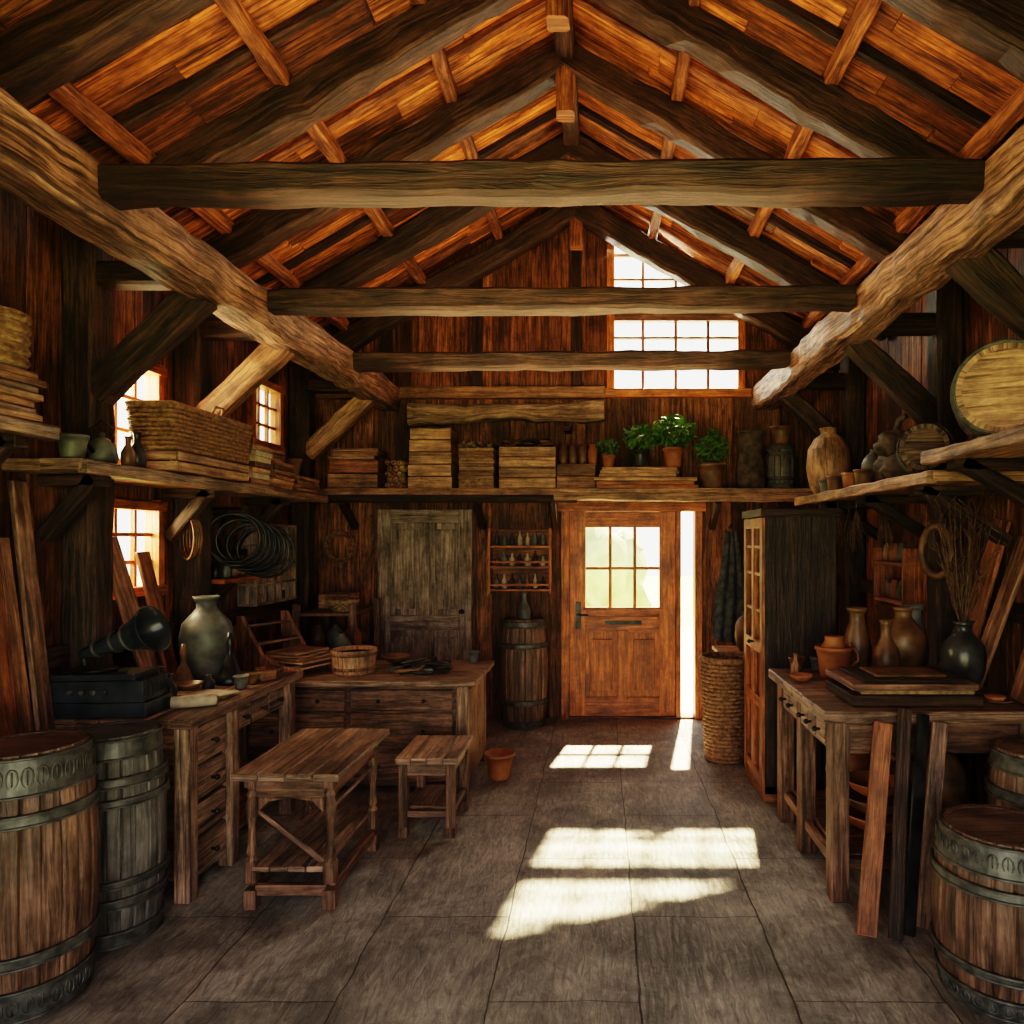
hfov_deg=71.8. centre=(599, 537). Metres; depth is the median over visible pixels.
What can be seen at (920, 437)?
barrel
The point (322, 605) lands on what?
wooden crate
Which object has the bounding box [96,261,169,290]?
strut
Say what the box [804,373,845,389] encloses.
strut
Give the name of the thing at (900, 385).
knee brace
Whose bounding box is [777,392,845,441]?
knee brace
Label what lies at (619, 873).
floor
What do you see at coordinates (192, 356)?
wall post
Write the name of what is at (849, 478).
clay jar
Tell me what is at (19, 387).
planks
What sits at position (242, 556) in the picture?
can
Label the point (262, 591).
upper cabinet
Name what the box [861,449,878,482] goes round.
jug
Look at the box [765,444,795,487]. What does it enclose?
small keg
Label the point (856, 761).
crock
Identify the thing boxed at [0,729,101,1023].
barrel
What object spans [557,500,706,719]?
door frame
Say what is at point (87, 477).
wall shelf
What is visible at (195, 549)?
coil
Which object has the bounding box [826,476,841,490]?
clay jar
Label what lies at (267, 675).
box
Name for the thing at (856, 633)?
vase
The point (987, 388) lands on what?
barrel
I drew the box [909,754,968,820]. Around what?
crock
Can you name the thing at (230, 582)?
wall shelf
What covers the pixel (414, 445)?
box
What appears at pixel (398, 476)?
bundle
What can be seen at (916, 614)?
vase
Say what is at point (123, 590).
plank
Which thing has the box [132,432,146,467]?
glass bottle
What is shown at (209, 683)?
ink bottle
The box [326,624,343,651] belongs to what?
clay jar
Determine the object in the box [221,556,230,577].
can
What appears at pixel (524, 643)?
barrel
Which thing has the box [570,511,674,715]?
door
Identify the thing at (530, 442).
metal chain
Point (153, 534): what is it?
window
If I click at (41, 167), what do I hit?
beam
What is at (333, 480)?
wooden crate
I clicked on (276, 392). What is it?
window
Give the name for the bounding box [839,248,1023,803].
wall
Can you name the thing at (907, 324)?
strut
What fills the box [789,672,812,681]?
bowl
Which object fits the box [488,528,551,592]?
rack
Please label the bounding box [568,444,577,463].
clay jar
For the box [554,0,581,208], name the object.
ridge beam
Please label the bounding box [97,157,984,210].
tie beam
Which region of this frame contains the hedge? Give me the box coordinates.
[586,527,651,606]
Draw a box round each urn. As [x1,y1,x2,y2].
[736,429,765,487]
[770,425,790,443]
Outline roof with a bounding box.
[0,0,1015,326]
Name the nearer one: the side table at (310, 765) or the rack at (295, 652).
the side table at (310, 765)
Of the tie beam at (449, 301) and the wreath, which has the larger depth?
the wreath
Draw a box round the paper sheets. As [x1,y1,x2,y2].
[180,689,238,698]
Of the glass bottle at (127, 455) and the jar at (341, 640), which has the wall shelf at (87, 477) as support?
the glass bottle at (127, 455)
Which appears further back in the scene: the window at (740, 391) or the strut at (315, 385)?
the window at (740, 391)
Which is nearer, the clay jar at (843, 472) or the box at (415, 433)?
the clay jar at (843, 472)
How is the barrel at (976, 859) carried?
on the floor
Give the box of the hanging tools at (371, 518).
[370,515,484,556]
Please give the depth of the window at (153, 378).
4.22 m
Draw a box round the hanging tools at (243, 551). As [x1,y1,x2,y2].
[211,513,246,558]
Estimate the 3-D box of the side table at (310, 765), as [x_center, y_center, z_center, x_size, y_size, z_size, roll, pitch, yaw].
[-1.415,1.379,3.521,0.487,0.641,0.763,0,0,0]
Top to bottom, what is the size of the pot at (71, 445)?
0.113 m
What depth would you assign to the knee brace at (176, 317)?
3.50 m
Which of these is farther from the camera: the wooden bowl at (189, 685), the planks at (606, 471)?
the planks at (606, 471)
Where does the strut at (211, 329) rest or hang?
attached to the wall post at (192, 356)
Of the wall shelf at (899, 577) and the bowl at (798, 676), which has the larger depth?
the wall shelf at (899, 577)
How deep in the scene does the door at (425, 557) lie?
6.51 m
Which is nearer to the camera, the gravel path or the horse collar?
the horse collar
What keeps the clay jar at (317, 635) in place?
on the storage rack at (354, 609)
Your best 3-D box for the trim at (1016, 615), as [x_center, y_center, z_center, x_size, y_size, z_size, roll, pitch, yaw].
[2.230,0.400,3.000,0.070,0.100,7.100,0,0,0]
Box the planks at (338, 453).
[328,448,386,462]
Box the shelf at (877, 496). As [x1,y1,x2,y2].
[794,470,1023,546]
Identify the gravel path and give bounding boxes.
[681,627,692,712]
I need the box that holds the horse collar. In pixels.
[918,520,956,579]
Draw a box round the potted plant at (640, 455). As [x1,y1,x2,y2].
[622,422,656,466]
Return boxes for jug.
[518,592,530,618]
[806,427,850,493]
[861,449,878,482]
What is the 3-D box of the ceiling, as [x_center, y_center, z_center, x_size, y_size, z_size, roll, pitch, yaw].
[-0.225,-2.578,3.133,5.050,1.538,7.466,0,0,0]
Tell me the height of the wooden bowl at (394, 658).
0.060 m
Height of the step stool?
0.456 m
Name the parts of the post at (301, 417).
post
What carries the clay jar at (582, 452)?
on the wooden crate at (568, 475)
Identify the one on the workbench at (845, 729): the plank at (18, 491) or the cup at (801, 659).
the cup at (801, 659)
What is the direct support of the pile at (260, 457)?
on the wall shelf at (87, 477)
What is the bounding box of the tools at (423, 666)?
[387,656,452,674]
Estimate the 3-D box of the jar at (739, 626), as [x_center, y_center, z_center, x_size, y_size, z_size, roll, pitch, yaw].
[1.250,0.793,5.950,0.210,0.330,0.210,0,0,0]
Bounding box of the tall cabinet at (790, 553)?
[742,508,841,801]
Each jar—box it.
[285,458,301,474]
[308,624,326,646]
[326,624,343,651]
[332,633,350,648]
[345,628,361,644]
[559,444,567,463]
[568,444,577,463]
[578,444,587,463]
[588,444,596,464]
[734,611,743,651]
[818,479,827,491]
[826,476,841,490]
[841,472,853,487]
[843,473,855,486]
[853,469,872,484]
[890,754,914,805]
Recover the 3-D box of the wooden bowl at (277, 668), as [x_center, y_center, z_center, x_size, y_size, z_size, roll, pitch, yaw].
[-2.020,0.815,4.270,0.160,0.047,0.160,0,0,0]
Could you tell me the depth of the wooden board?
3.32 m
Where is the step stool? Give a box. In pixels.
[395,735,472,837]
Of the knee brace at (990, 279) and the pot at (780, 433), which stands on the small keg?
the pot at (780, 433)
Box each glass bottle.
[120,436,135,465]
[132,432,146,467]
[168,673,177,696]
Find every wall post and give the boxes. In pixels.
[61,226,114,670]
[172,315,210,666]
[840,355,865,640]
[927,278,963,766]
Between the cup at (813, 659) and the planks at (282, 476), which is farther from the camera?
the planks at (282, 476)
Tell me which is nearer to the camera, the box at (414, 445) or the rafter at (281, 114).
the rafter at (281, 114)
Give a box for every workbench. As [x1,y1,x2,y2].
[54,672,299,903]
[239,660,493,793]
[768,669,1023,902]
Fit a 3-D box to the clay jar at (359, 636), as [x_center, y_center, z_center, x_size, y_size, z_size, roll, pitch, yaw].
[-2.100,0.849,5.950,0.146,0.229,0.146,0,0,0]
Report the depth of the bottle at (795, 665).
4.06 m
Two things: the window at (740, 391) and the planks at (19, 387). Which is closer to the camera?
the planks at (19, 387)
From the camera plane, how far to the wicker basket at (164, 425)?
3.85 m
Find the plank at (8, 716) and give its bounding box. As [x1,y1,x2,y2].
[0,562,17,735]
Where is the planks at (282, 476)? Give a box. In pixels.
[269,461,295,489]
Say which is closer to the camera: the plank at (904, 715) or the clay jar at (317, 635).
the plank at (904, 715)
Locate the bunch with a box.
[836,500,892,552]
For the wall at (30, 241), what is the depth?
3.47 m
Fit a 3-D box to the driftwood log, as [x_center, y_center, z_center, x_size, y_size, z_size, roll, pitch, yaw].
[-0.850,-1.110,6.424,1.783,0.270,0.292,0,0,0]
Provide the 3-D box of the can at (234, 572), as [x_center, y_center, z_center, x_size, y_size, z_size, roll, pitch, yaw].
[-2.580,0.197,4.940,0.067,0.151,0.067,0,0,0]
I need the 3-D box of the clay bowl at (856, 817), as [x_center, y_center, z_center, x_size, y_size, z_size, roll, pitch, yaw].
[1.420,1.450,3.620,0.340,0.085,0.340,0,0,0]
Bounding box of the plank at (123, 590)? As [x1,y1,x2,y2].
[113,536,158,666]
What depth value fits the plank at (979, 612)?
3.84 m
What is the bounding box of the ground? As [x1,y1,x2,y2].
[137,576,692,626]
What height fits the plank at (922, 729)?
0.898 m
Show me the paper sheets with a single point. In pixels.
(222, 694)
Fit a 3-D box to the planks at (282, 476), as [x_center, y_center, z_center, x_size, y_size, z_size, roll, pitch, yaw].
[-2.464,-0.459,5.173,0.299,0.188,0.362,0,0,0]
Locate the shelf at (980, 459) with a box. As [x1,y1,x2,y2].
[920,424,1023,507]
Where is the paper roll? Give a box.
[170,694,217,707]
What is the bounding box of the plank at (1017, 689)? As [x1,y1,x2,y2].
[1009,649,1023,704]
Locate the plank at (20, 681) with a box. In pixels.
[0,538,33,732]
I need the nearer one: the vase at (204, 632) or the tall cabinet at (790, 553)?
the vase at (204, 632)
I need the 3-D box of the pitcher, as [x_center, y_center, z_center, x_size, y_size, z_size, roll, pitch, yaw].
[1.332,0.677,3.980,0.214,0.242,0.214,0,0,-45]
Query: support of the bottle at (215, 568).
on the wall shelf at (230, 582)
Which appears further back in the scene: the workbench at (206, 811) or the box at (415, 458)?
the box at (415, 458)
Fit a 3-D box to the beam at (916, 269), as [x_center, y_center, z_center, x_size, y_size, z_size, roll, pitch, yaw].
[1.549,-1.315,2.995,0.259,0.275,7.190,0,0,0]
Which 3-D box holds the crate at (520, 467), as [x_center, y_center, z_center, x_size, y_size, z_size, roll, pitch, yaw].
[-0.640,-0.622,6.320,0.500,0.367,0.320,0,0,0]
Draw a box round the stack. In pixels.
[458,448,498,487]
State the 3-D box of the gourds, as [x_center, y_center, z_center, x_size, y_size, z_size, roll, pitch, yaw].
[1.874,-0.551,4.405,0.277,0.433,0.511,0,0,11]
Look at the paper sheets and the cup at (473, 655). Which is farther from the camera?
the cup at (473, 655)
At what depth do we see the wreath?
6.50 m
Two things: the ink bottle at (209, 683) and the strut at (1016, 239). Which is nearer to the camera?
the strut at (1016, 239)
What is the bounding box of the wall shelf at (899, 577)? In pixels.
[874,543,926,610]
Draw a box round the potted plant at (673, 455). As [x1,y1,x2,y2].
[652,414,697,467]
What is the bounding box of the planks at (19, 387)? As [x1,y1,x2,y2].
[0,363,46,421]
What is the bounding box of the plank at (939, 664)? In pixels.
[938,569,978,668]
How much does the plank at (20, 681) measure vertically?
1.691 m
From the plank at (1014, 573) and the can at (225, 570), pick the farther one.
the can at (225, 570)
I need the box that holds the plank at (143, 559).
[134,551,177,678]
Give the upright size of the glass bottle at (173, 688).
0.137 m
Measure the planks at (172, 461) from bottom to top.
0.107 m
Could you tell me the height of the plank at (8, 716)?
1.991 m
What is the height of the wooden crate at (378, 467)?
0.117 m
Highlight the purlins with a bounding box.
[0,0,1023,329]
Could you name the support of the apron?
hanging from the wall at (551, 264)
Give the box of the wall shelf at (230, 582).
[211,563,257,603]
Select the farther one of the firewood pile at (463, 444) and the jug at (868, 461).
the firewood pile at (463, 444)
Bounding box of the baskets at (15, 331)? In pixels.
[0,305,32,369]
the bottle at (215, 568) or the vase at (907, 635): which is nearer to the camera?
the vase at (907, 635)
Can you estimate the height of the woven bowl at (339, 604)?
0.105 m
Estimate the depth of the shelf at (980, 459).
3.27 m
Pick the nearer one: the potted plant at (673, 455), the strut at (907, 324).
the strut at (907, 324)
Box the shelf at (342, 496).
[310,488,817,529]
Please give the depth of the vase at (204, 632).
4.10 m
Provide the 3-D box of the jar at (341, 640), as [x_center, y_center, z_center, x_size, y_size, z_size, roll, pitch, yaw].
[-1.960,0.833,5.310,0.140,0.220,0.140,0,0,0]
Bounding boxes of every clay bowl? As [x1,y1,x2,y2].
[849,770,894,796]
[849,786,893,815]
[849,804,909,833]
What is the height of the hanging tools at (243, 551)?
0.333 m
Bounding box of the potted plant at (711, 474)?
[693,428,729,487]
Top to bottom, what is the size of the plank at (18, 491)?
1.951 m
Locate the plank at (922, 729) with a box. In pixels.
[903,713,929,936]
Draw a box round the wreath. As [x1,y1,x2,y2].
[324,530,355,562]
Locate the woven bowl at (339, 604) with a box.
[325,597,359,611]
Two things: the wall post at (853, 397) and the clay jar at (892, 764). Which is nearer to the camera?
the clay jar at (892, 764)
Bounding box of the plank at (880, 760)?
[856,721,892,937]
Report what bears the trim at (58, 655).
attached to the wall at (30, 241)
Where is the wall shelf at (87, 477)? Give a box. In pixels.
[2,458,327,541]
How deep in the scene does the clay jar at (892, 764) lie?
3.89 m
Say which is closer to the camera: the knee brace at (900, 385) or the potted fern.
the knee brace at (900, 385)
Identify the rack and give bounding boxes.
[236,610,331,678]
[292,597,380,659]
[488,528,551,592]
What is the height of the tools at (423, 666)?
0.085 m
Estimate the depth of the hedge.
15.22 m
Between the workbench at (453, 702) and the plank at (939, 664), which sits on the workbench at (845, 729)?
the plank at (939, 664)
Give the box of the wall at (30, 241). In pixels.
[0,187,288,730]
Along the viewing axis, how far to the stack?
6.18 m
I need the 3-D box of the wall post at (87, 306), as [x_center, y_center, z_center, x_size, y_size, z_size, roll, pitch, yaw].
[-2.619,0.000,3.580,0.187,3.400,0.183,0,0,0]
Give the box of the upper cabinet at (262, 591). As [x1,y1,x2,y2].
[237,523,296,606]
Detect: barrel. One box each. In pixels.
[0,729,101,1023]
[78,720,169,953]
[500,616,548,729]
[896,422,955,473]
[929,804,1023,1023]
[950,339,1023,438]
[984,737,1023,810]
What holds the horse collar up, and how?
attached to the wall at (981, 328)
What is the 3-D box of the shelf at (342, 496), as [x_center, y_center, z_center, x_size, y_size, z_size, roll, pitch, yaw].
[-0.210,-0.256,6.322,4.920,0.358,0.557,0,0,0]
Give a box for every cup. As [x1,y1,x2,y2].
[233,674,248,688]
[246,672,258,683]
[467,650,479,662]
[788,655,804,671]
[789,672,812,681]
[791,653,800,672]
[809,655,818,670]
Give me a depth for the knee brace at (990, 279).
2.99 m
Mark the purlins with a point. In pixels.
(1011, 112)
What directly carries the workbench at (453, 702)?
on the floor
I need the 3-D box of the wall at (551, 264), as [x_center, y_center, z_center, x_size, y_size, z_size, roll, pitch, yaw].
[-0.225,-0.799,6.585,5.050,4.998,0.130,0,0,0]
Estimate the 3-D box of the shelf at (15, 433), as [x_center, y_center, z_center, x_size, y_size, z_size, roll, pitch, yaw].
[-2.475,-0.279,2.419,0.447,0.382,1.038,0,0,0]
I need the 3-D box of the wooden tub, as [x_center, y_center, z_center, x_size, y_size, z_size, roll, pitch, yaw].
[-1.720,0.858,4.900,0.319,0.170,0.319,0,0,0]
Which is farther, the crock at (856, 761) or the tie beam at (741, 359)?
the tie beam at (741, 359)
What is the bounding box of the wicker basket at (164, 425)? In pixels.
[124,400,252,463]
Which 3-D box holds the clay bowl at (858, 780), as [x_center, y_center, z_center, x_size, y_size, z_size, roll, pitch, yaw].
[1.420,1.283,3.620,0.286,0.071,0.286,0,0,0]
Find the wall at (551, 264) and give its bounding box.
[314,205,838,717]
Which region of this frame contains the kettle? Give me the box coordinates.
[85,420,118,462]
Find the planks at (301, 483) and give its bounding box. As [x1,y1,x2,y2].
[292,475,319,493]
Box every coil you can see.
[179,519,202,559]
[211,507,295,578]
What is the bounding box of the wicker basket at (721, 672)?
[699,651,743,764]
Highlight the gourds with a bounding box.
[872,413,908,480]
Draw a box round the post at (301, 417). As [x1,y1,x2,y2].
[288,361,314,645]
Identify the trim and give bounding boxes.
[24,595,316,673]
[836,575,1023,624]
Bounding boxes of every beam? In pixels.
[0,87,400,410]
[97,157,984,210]
[267,284,855,316]
[352,349,789,372]
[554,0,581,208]
[751,123,1023,409]
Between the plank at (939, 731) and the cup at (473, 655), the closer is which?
the plank at (939, 731)
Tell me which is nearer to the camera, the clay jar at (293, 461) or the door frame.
the clay jar at (293, 461)
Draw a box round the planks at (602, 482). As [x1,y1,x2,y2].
[594,477,698,487]
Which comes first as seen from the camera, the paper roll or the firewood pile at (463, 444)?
the paper roll
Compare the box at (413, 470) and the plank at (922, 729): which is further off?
the box at (413, 470)
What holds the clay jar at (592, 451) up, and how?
on the wooden crate at (568, 475)
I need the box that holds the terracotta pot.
[484,748,514,780]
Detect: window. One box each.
[113,498,166,599]
[114,364,166,463]
[246,380,284,451]
[605,242,750,397]
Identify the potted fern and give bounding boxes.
[596,438,621,466]
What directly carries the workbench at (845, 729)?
on the floor
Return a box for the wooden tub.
[330,645,377,676]
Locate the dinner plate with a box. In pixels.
[982,693,1014,704]
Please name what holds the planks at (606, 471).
on the planks at (602, 482)
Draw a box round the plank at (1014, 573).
[979,536,1023,687]
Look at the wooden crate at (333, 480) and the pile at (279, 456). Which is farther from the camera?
the wooden crate at (333, 480)
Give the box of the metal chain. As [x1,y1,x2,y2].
[502,438,555,446]
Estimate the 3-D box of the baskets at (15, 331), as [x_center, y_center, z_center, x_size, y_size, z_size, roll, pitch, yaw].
[-2.404,-0.782,2.730,0.310,0.209,0.298,0,0,0]
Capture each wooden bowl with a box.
[175,680,203,691]
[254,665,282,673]
[382,653,409,663]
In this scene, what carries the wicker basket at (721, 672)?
on the floor
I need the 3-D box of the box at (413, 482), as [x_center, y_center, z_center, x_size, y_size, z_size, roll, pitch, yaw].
[-1.500,-0.489,6.320,0.390,0.102,0.300,0,0,0]
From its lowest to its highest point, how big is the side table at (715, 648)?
0.743 m
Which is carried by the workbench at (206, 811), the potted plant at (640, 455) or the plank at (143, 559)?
the plank at (143, 559)
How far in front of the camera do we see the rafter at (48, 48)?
2.70 m
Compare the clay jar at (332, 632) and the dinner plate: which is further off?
the clay jar at (332, 632)
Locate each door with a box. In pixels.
[378,509,472,659]
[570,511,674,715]
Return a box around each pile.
[241,443,272,486]
[270,449,285,462]
[457,441,498,448]
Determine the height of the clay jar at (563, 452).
0.180 m
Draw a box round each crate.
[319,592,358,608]
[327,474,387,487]
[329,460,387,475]
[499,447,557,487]
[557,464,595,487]
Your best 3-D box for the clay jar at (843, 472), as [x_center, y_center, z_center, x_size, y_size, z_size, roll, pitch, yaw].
[1.800,-0.406,5.020,0.142,0.123,0.142,0,0,0]
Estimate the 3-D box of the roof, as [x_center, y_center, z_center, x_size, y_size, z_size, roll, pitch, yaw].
[-0.225,-2.538,3.260,4.992,1.505,6.178,0,0,0]
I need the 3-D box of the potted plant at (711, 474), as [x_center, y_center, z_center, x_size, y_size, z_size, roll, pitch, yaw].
[1.003,-0.714,6.273,0.334,0.554,0.348,0,0,0]
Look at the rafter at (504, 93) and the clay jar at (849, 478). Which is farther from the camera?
the clay jar at (849, 478)
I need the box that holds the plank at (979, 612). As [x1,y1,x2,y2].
[968,519,1011,637]
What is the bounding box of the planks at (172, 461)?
[145,451,248,481]
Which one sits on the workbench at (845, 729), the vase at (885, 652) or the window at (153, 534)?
the vase at (885, 652)
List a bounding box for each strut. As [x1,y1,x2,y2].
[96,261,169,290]
[200,318,254,340]
[308,378,349,392]
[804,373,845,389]
[878,313,935,335]
[994,225,1023,248]
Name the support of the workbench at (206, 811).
on the floor
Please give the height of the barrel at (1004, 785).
0.800 m
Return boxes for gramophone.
[49,606,172,718]
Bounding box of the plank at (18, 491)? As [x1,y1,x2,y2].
[7,480,54,730]
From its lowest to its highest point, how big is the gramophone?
0.512 m
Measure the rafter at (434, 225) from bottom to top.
1.672 m
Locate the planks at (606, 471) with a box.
[599,467,678,476]
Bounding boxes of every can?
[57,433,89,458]
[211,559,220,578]
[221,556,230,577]
[230,555,239,576]
[239,555,246,575]
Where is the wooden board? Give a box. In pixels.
[825,666,982,705]
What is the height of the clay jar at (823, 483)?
0.102 m
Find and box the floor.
[21,718,1009,1023]
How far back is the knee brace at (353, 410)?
6.07 m
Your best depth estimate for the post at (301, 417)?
6.07 m
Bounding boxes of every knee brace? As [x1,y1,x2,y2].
[91,291,217,404]
[196,344,294,416]
[306,396,375,459]
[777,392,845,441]
[843,340,936,423]
[945,247,1023,338]
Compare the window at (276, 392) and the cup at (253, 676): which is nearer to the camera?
the cup at (253, 676)
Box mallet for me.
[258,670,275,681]
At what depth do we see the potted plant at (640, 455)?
6.24 m
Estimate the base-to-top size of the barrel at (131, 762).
0.875 m
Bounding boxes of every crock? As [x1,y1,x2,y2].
[825,754,870,785]
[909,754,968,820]
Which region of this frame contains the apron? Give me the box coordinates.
[713,524,743,642]
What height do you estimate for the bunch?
0.380 m
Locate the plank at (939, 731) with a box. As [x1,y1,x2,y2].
[916,721,947,928]
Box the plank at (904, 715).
[888,707,911,940]
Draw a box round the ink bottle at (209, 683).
[202,674,215,689]
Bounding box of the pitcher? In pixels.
[814,635,859,678]
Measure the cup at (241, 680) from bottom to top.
0.072 m
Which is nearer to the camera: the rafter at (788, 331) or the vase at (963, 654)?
the vase at (963, 654)
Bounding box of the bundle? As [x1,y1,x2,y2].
[385,460,410,487]
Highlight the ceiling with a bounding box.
[5,0,1023,332]
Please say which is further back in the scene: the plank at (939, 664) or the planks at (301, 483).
the planks at (301, 483)
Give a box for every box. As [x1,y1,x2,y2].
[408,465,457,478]
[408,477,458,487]
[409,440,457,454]
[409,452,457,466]
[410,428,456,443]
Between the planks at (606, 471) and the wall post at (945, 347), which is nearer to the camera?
the wall post at (945, 347)
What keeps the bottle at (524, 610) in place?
on the barrel at (524, 643)
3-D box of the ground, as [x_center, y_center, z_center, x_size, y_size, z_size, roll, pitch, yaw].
[0.000,1.860,3.000,60.000,0.100,60.000,0,0,0]
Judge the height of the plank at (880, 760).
0.865 m
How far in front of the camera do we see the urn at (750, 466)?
6.22 m
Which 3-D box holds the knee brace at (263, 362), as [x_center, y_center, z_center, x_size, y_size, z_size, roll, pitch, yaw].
[-2.291,-0.991,4.483,0.643,0.613,0.127,0,0,0]
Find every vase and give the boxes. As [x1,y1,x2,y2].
[178,595,233,679]
[844,607,871,665]
[871,619,899,665]
[891,606,925,665]
[902,603,928,665]
[920,487,1001,691]
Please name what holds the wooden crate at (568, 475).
on the shelf at (342, 496)
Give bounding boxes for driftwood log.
[407,400,604,433]
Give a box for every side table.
[231,728,389,910]
[712,646,743,652]
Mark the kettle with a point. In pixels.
(101, 448)
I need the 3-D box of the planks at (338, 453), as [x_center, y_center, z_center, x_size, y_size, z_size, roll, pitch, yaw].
[-2.179,-0.743,6.320,0.450,0.098,0.326,0,0,0]
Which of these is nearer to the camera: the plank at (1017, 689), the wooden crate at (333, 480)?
the plank at (1017, 689)
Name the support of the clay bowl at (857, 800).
on the clay bowl at (856, 817)
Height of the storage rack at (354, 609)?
1.160 m
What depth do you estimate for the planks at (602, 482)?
6.16 m
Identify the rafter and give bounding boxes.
[0,0,1023,106]
[150,0,958,210]
[205,30,909,268]
[299,134,886,340]
[330,205,839,371]
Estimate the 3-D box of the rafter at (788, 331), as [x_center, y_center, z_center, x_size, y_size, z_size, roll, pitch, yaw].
[-0.226,-2.366,6.471,5.047,1.668,0.172,0,0,0]
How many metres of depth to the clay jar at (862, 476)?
4.63 m

